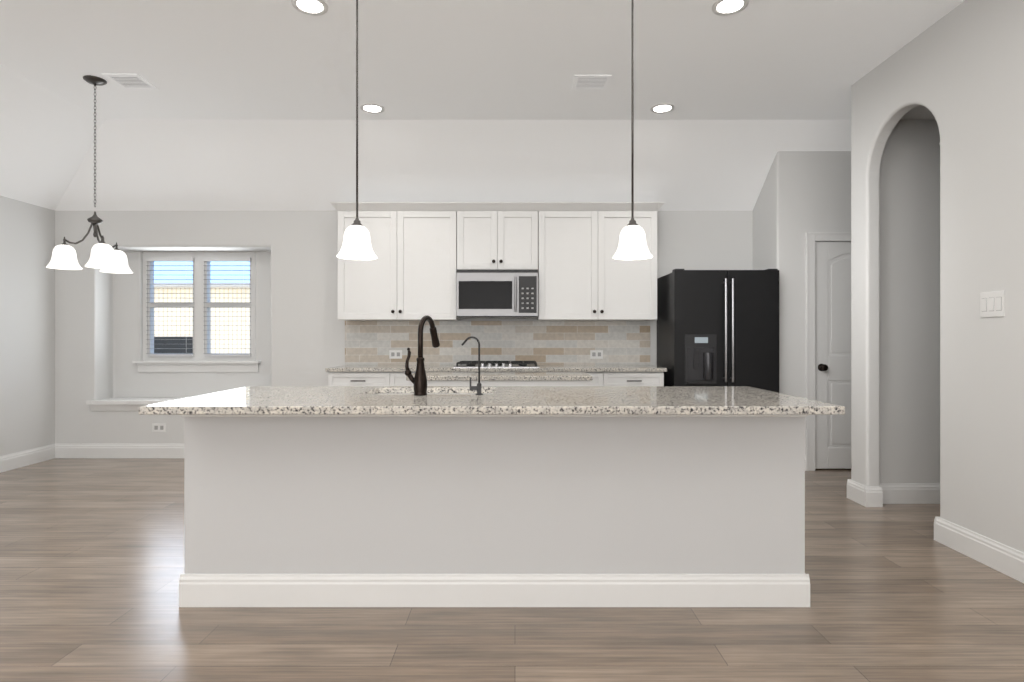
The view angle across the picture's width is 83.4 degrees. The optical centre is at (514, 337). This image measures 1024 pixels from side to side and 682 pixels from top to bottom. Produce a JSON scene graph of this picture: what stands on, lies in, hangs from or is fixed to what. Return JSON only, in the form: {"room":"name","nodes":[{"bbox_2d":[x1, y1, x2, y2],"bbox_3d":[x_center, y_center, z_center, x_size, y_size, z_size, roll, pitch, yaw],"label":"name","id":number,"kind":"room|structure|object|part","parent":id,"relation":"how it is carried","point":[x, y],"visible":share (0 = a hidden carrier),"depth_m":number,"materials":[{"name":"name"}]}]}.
{"room":"kitchen","nodes":[
{"label":"kitchen","id":0,"kind":"room"},
{"bbox_2d":[0,196,54,455],"bbox_3d":[-4.580,-0.365,0.550,0.120,3.300,10.300,0,0,0],"label":"wall","id":1,"kind":"structure","parent":0,"point":[27,337],"depth_m":5.32,"materials":[{"name":"white paint"}]},
{"bbox_2d":[0,444,55,472],"bbox_3d":[-4.512,1.115,0.575,0.016,0.140,10.150,0,0,0],"label":"baseboard","id":2,"kind":"structure","parent":1,"relation":"attached to","point":[8,462],"depth_m":5.31,"materials":[{"name":"white wood"}]},
{"bbox_2d":[55,211,752,443],"bbox_3d":[-0.020,-0.365,5.850,9.240,3.300,0.400,0,0,0],"label":"wall","id":3,"kind":"structure","parent":0,"point":[299,333],"depth_m":5.65,"materials":[{"name":"white paint"}]},
{"bbox_2d":[56,444,183,457],"bbox_3d":[-3.075,1.115,5.642,2.830,0.140,0.016,0,0,0],"label":"baseboard","id":4,"kind":"structure","parent":3,"relation":"attached to","point":[62,450],"depth_m":5.63,"materials":[{"name":"white wood"}]},
{"bbox_2d":[86,397,187,410],"bbox_3d":[-3.267,0.670,5.753,1.820,0.105,0.310,0,0,0],"label":"seat","id":5,"kind":"object","parent":3,"relation":"attached to","point":[122,404],"visible":0.46,"depth_m":5.62,"materials":[{"name":"white"}]},
{"bbox_2d":[152,423,165,431],"bbox_3d":[-3.494,0.888,5.646,0.135,0.082,0.007,0,0,0],"label":"outlet","id":6,"kind":"object","parent":3,"relation":"attached to","point":[158,427],"visible":1,"depth_m":5.64,"materials":[{"name":"white plastic"}]},
{"bbox_2d":[132,361,260,371],"bbox_3d":[-3.252,0.299,5.880,1.288,0.115,0.056,0,0,0],"label":"window sill","id":7,"kind":"structure","parent":3,"relation":"attached to","point":[198,366],"depth_m":5.89,"materials":[{"name":"white wood"}]},
{"bbox_2d":[143,252,254,360],"bbox_3d":[-3.263,-0.321,5.968,1.172,1.126,0.105,0,0,0],"label":"window","id":8,"kind":"structure","parent":3,"relation":"in","point":[201,304],"depth_m":5.95,"materials":[{"name":"white"}]},
{"bbox_2d":[337,202,468,321],"bbox_3d":[-1.060,-0.700,5.484,1.164,1.077,0.328,0,0,0],"label":"upper cabinet","id":9,"kind":"object","parent":3,"relation":"attached to","point":[416,245],"depth_m":5.33,"materials":[{"name":"white wood"}]},
{"bbox_2d":[453,262,540,321],"bbox_3d":[-0.163,-0.435,5.448,0.745,0.502,0.400,0,0,0],"label":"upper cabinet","id":10,"kind":"object","parent":3,"relation":"attached to","point":[481,290],"depth_m":5.25,"materials":[{"name":"white"}]},
{"bbox_2d":[456,269,537,318],"bbox_3d":[-0.163,-0.401,5.423,0.745,0.435,0.449,0,0,0],"label":"microwave","id":11,"kind":"object","parent":10,"relation":"in","point":[480,293],"depth_m":5.25,"materials":[{"name":"silver metal"}]},
{"bbox_2d":[344,320,650,364],"bbox_3d":[-0.172,0.055,5.641,2.996,0.430,0.014,0,0,0],"label":"backsplash","id":12,"kind":"structure","parent":3,"relation":"attached to","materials":[{"name":"tile"}]},
{"bbox_2d":[465,202,540,261],"bbox_3d":[-0.163,-0.931,5.484,0.751,0.614,0.328,0,0,0],"label":"upper cabinet","id":13,"kind":"object","parent":3,"relation":"attached to","point":[494,231],"depth_m":5.33,"materials":[{"name":"white wood"}]},
{"bbox_2d":[529,202,660,321],"bbox_3d":[0.736,-0.700,5.484,1.164,1.077,0.328,0,0,0],"label":"upper cabinet","id":14,"kind":"object","parent":3,"relation":"attached to","point":[572,285],"depth_m":5.33,"materials":[{"name":"white wood"}]},
{"bbox_2d":[0,0,964,210],"bbox_3d":[-0.007,-1.518,0.560,9.214,0.654,10.320,0,0,0],"label":"ceiling","id":15,"kind":"structure","parent":0,"point":[248,105],"depth_m":4.42,"materials":[{"name":"white paint"}]},
{"bbox_2d":[46,75,132,273],"bbox_3d":[-3.024,-1.165,4.151,0.515,1.358,0.500,0,0,0],"label":"chandelier","id":16,"kind":"object","parent":15,"relation":"hanging from","point":[105,257],"visible":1,"depth_m":4.05,"materials":[{"name":"white glass"}]},
{"bbox_2d":[102,73,158,88],"bbox_3d":[-2.765,-1.841,4.140,0.250,0.008,0.240,0,0,0],"label":"ceiling vent","id":17,"kind":"object","parent":15,"relation":"in","point":[130,80],"visible":0.98,"depth_m":4.12,"materials":[{"name":"white metal"}]},
{"bbox_2d":[291,0,327,15],"bbox_3d":[-1.139,-1.842,3.195,0.194,0.006,0.194,0,0,0],"label":"recessed light","id":18,"kind":"object","parent":15,"relation":"in","point":[314,7],"visible":1,"depth_m":3.20,"materials":[{"name":"white"}]},
{"bbox_2d":[336,0,376,259],"bbox_3d":[-0.747,-1.111,2.720,0.187,1.466,0.187,0,0,0],"label":"pendant light","id":19,"kind":"object","parent":15,"relation":"hanging from","point":[356,245],"visible":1,"depth_m":2.69,"materials":[{"name":"white glass"}]},
{"bbox_3d":[-0.747,-0.453,2.720,0.187,0.149,0.187,0,0,0],"label":"lamp shade","id":20,"kind":"part","parent":19,"relation":"part of","materials":[{"name":"white glass"}]},
{"bbox_3d":[-0.747,-1.180,2.720,0.124,1.330,0.124,0,0,0],"label":"stem","id":21,"kind":"part","parent":19,"relation":"part of","materials":[{"name":"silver metal"}]},
{"bbox_2d":[360,103,384,113],"bbox_3d":[-1.148,-1.842,4.633,0.194,0.006,0.194,0,0,0],"label":"recessed light","id":22,"kind":"object","parent":15,"relation":"in","point":[372,108],"visible":1,"depth_m":4.63,"materials":[{"name":"white"}]},
{"bbox_2d":[572,75,611,89],"bbox_3d":[0.550,-1.841,4.155,0.260,0.008,0.230,0,0,0],"label":"ceiling vent","id":23,"kind":"object","parent":15,"relation":"in","point":[590,82],"visible":1,"depth_m":4.15,"materials":[{"name":"white metal"}]},
{"bbox_2d":[613,0,652,259],"bbox_3d":[0.556,-1.111,2.720,0.187,1.466,0.187,0,0,0],"label":"pendant light","id":24,"kind":"object","parent":15,"relation":"hanging from","point":[632,245],"visible":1,"depth_m":2.71,"materials":[{"name":"white glass"}]},
{"bbox_3d":[0.556,-1.180,2.720,0.124,1.330,0.124,0,0,0],"label":"stem","id":25,"kind":"part","parent":24,"relation":"part of","materials":[{"name":"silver metal"}]},
{"bbox_3d":[0.556,-0.453,2.720,0.187,0.149,0.187,0,0,0],"label":"lamp shade","id":26,"kind":"part","parent":24,"relation":"part of","materials":[{"name":"white glass"}]},
{"bbox_2d":[650,103,674,113],"bbox_3d":[1.188,-1.842,4.633,0.194,0.006,0.194,0,0,0],"label":"recessed light","id":27,"kind":"object","parent":15,"relation":"in","point":[662,108],"visible":1,"depth_m":4.63,"materials":[{"name":"white"}]},
{"bbox_2d":[712,0,748,15],"bbox_3d":[1.195,-1.842,3.195,0.194,0.006,0.194,0,0,0],"label":"recessed light","id":28,"kind":"object","parent":15,"relation":"in","point":[725,7],"visible":1,"depth_m":3.20,"materials":[{"name":"white glass"}]},
{"bbox_2d":[0,458,1023,681],"bbox_3d":[0.000,1.235,0.525,14.000,0.100,11.050,0,0,0],"label":"floor","id":29,"kind":"structure","parent":0,"point":[91,560],"depth_m":2.39,"materials":[{"name":"brown wood"}]},
{"bbox_2d":[328,374,396,385],"bbox_3d":[-1.343,0.745,5.351,0.605,0.882,0.593,0,0,0],"label":"base cabinet","id":30,"kind":"object","parent":29,"relation":"on","point":[333,379],"depth_m":5.06,"materials":[{"name":"white wood"}]},
{"bbox_2d":[325,366,666,373],"bbox_3d":[-0.165,0.287,5.339,2.990,0.032,0.618,0,0,0],"label":"countertop","id":31,"kind":"structure","parent":30,"relation":"on","point":[338,369],"depth_m":5.03,"materials":[{"name":"beige stone"}]},
{"bbox_2d":[453,360,539,367],"bbox_3d":[-0.165,0.249,5.343,0.760,0.042,0.515,0,0,0],"label":"cooktop","id":32,"kind":"object","parent":31,"relation":"in","point":[461,364],"depth_m":5.16,"materials":[{"name":"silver metal"}]},
{"bbox_2d":[397,374,408,385],"bbox_3d":[-0.860,0.745,5.351,0.599,0.882,0.593,0,0,0],"label":"base cabinet","id":33,"kind":"object","parent":29,"relation":"on","point":[401,378],"depth_m":5.06,"materials":[{"name":"white wood"}]},
{"bbox_2d":[175,411,814,606],"bbox_3d":[-0.090,0.761,2.837,2.772,0.848,0.626,0,0,0],"label":"kitchen island","id":34,"kind":"object","parent":29,"relation":"on","point":[419,493],"depth_m":2.54,"materials":[{"name":"white paint"}]},
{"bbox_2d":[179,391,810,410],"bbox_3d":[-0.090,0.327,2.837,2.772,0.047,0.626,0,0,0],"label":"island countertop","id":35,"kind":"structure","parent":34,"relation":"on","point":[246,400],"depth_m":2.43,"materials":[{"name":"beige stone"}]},
{"bbox_2d":[404,315,439,395],"bbox_3d":[-0.446,0.083,2.779,0.144,0.376,0.223,0,0,0],"label":"faucet","id":36,"kind":"object","parent":35,"relation":"on","point":[419,381],"depth_m":2.69,"materials":[{"name":"black metal"}]},
{"bbox_2d":[407,380,589,385],"bbox_3d":[-0.110,0.744,4.230,1.264,0.881,0.380,0,0,0],"label":"kitchen island","id":37,"kind":"object","parent":29,"relation":"on","point":[429,382],"depth_m":4.04,"materials":[{"name":"white"}]},
{"bbox_2d":[406,372,591,379],"bbox_3d":[-0.110,0.287,4.230,1.304,0.032,0.420,0,0,0],"label":"island countertop","id":38,"kind":"structure","parent":37,"relation":"on","point":[430,375],"depth_m":4.02,"materials":[{"name":"beige stone"}]},
{"bbox_2d":[589,374,612,385],"bbox_3d":[0.533,0.745,5.351,0.606,0.882,0.593,0,0,0],"label":"base cabinet","id":39,"kind":"object","parent":29,"relation":"on","point":[597,379],"depth_m":5.06,"materials":[{"name":"white wood"}]},
{"bbox_2d":[613,374,663,385],"bbox_3d":[1.014,0.745,5.351,0.593,0.882,0.593,0,0,0],"label":"base cabinet","id":40,"kind":"object","parent":29,"relation":"on","point":[618,379],"depth_m":5.06,"materials":[{"name":"white wood"}]},
{"bbox_2d":[657,269,778,392],"bbox_3d":[1.837,0.295,5.272,0.910,1.780,0.696,0,0,0],"label":"fridge","id":41,"kind":"object","parent":29,"relation":"on","point":[717,327],"visible":0.62,"depth_m":4.99,"materials":[{"name":"black metal"}]},
{"bbox_2d":[753,151,850,454],"bbox_3d":[3.442,-0.365,5.395,2.215,3.300,0.550,0,0,0],"label":"wall","id":42,"kind":"structure","parent":0,"point":[802,193],"depth_m":5.12,"materials":[{"name":"white paint"}]},
{"bbox_2d":[806,232,850,470],"bbox_3d":[3.049,0.127,5.168,0.923,2.116,0.144,0,0,0],"label":"trim","id":43,"kind":"structure","parent":42,"relation":"attached to","point":[812,238],"depth_m":5.10,"materials":[{"name":"white wood"}]},
{"bbox_2d":[815,242,850,468],"bbox_3d":[3.046,0.161,5.114,0.762,2.025,0.106,0,0,0],"label":"pantry door","id":44,"kind":"structure","parent":42,"relation":"in","point":[832,339],"depth_m":5.13,"materials":[{"name":"white wood"}]},
{"bbox_2d":[880,120,939,483],"bbox_3d":[3.550,-0.365,4.166,2.000,3.300,0.118,0,0,0],"label":"wall","id":45,"kind":"structure","parent":0,"point":[910,309],"depth_m":4.11,"materials":[{"name":"white paint"}]},
{"bbox_2d":[868,484,939,506],"bbox_3d":[3.532,1.115,4.099,1.935,0.140,0.016,0,0,0],"label":"baseboard","id":46,"kind":"structure","parent":45,"relation":"attached to","point":[882,494],"depth_m":4.09,"materials":[{"name":"white wood"}]},
{"bbox_2d":[900,105,935,119],"bbox_3d":[3.555,-1.595,3.675,1.990,0.080,0.950,0,0,0],"label":"ceiling","id":47,"kind":"structure","parent":0,"point":[920,112],"depth_m":4.01,"materials":[{"name":"white paint"}]},
{"bbox_2d":[851,0,1023,552],"bbox_3d":[2.515,-0.365,-0.135,0.100,3.300,8.730,0,0,0],"label":"wall","id":48,"kind":"structure","parent":0,"point":[958,71],"depth_m":3.14,"materials":[{"name":"white paint"}]},
{"bbox_2d":[934,517,1023,582],"bbox_3d":[2.457,1.115,-0.568,0.016,0.140,7.863,0,0,0],"label":"baseboard","id":49,"kind":"structure","parent":48,"relation":"attached to","point":[1001,558],"depth_m":3.02,"materials":[{"name":"white wood"}]},
{"bbox_2d":[980,291,1003,316],"bbox_3d":[2.461,-0.170,2.967,0.008,0.130,0.145,0,0,0],"label":"switch plate","id":50,"kind":"object","parent":48,"relation":"attached to","point":[991,304],"visible":1,"depth_m":2.96,"materials":[{"name":"white plastic"}]},
{"label":"outside","id":51,"kind":"structure","parent":0,"visible":0},
{"bbox_2d":[154,261,249,282],"bbox_3d":[-10.000,-18.315,45.100,100.000,41.000,0.200,0,0,0],"label":"sky","id":52,"kind":"structure","parent":51,"point":[213,274],"depth_m":45.00,"materials":[{"name":"blue"}]},
{"bbox_3d":[0.000,1.345,33.030,80.000,0.280,53.940,0,0,0],"label":"ground","id":53,"kind":"structure","parent":51,"visible":0},
{"bbox_2d":[154,283,249,353],"bbox_3d":[-6.000,-0.235,18.775,25.000,2.880,6.450,0,0,0],"label":"house","id":54,"kind":"structure","parent":53,"relation":"on","point":[216,332],"depth_m":16.00,"materials":[{"name":"white"}]}
]}

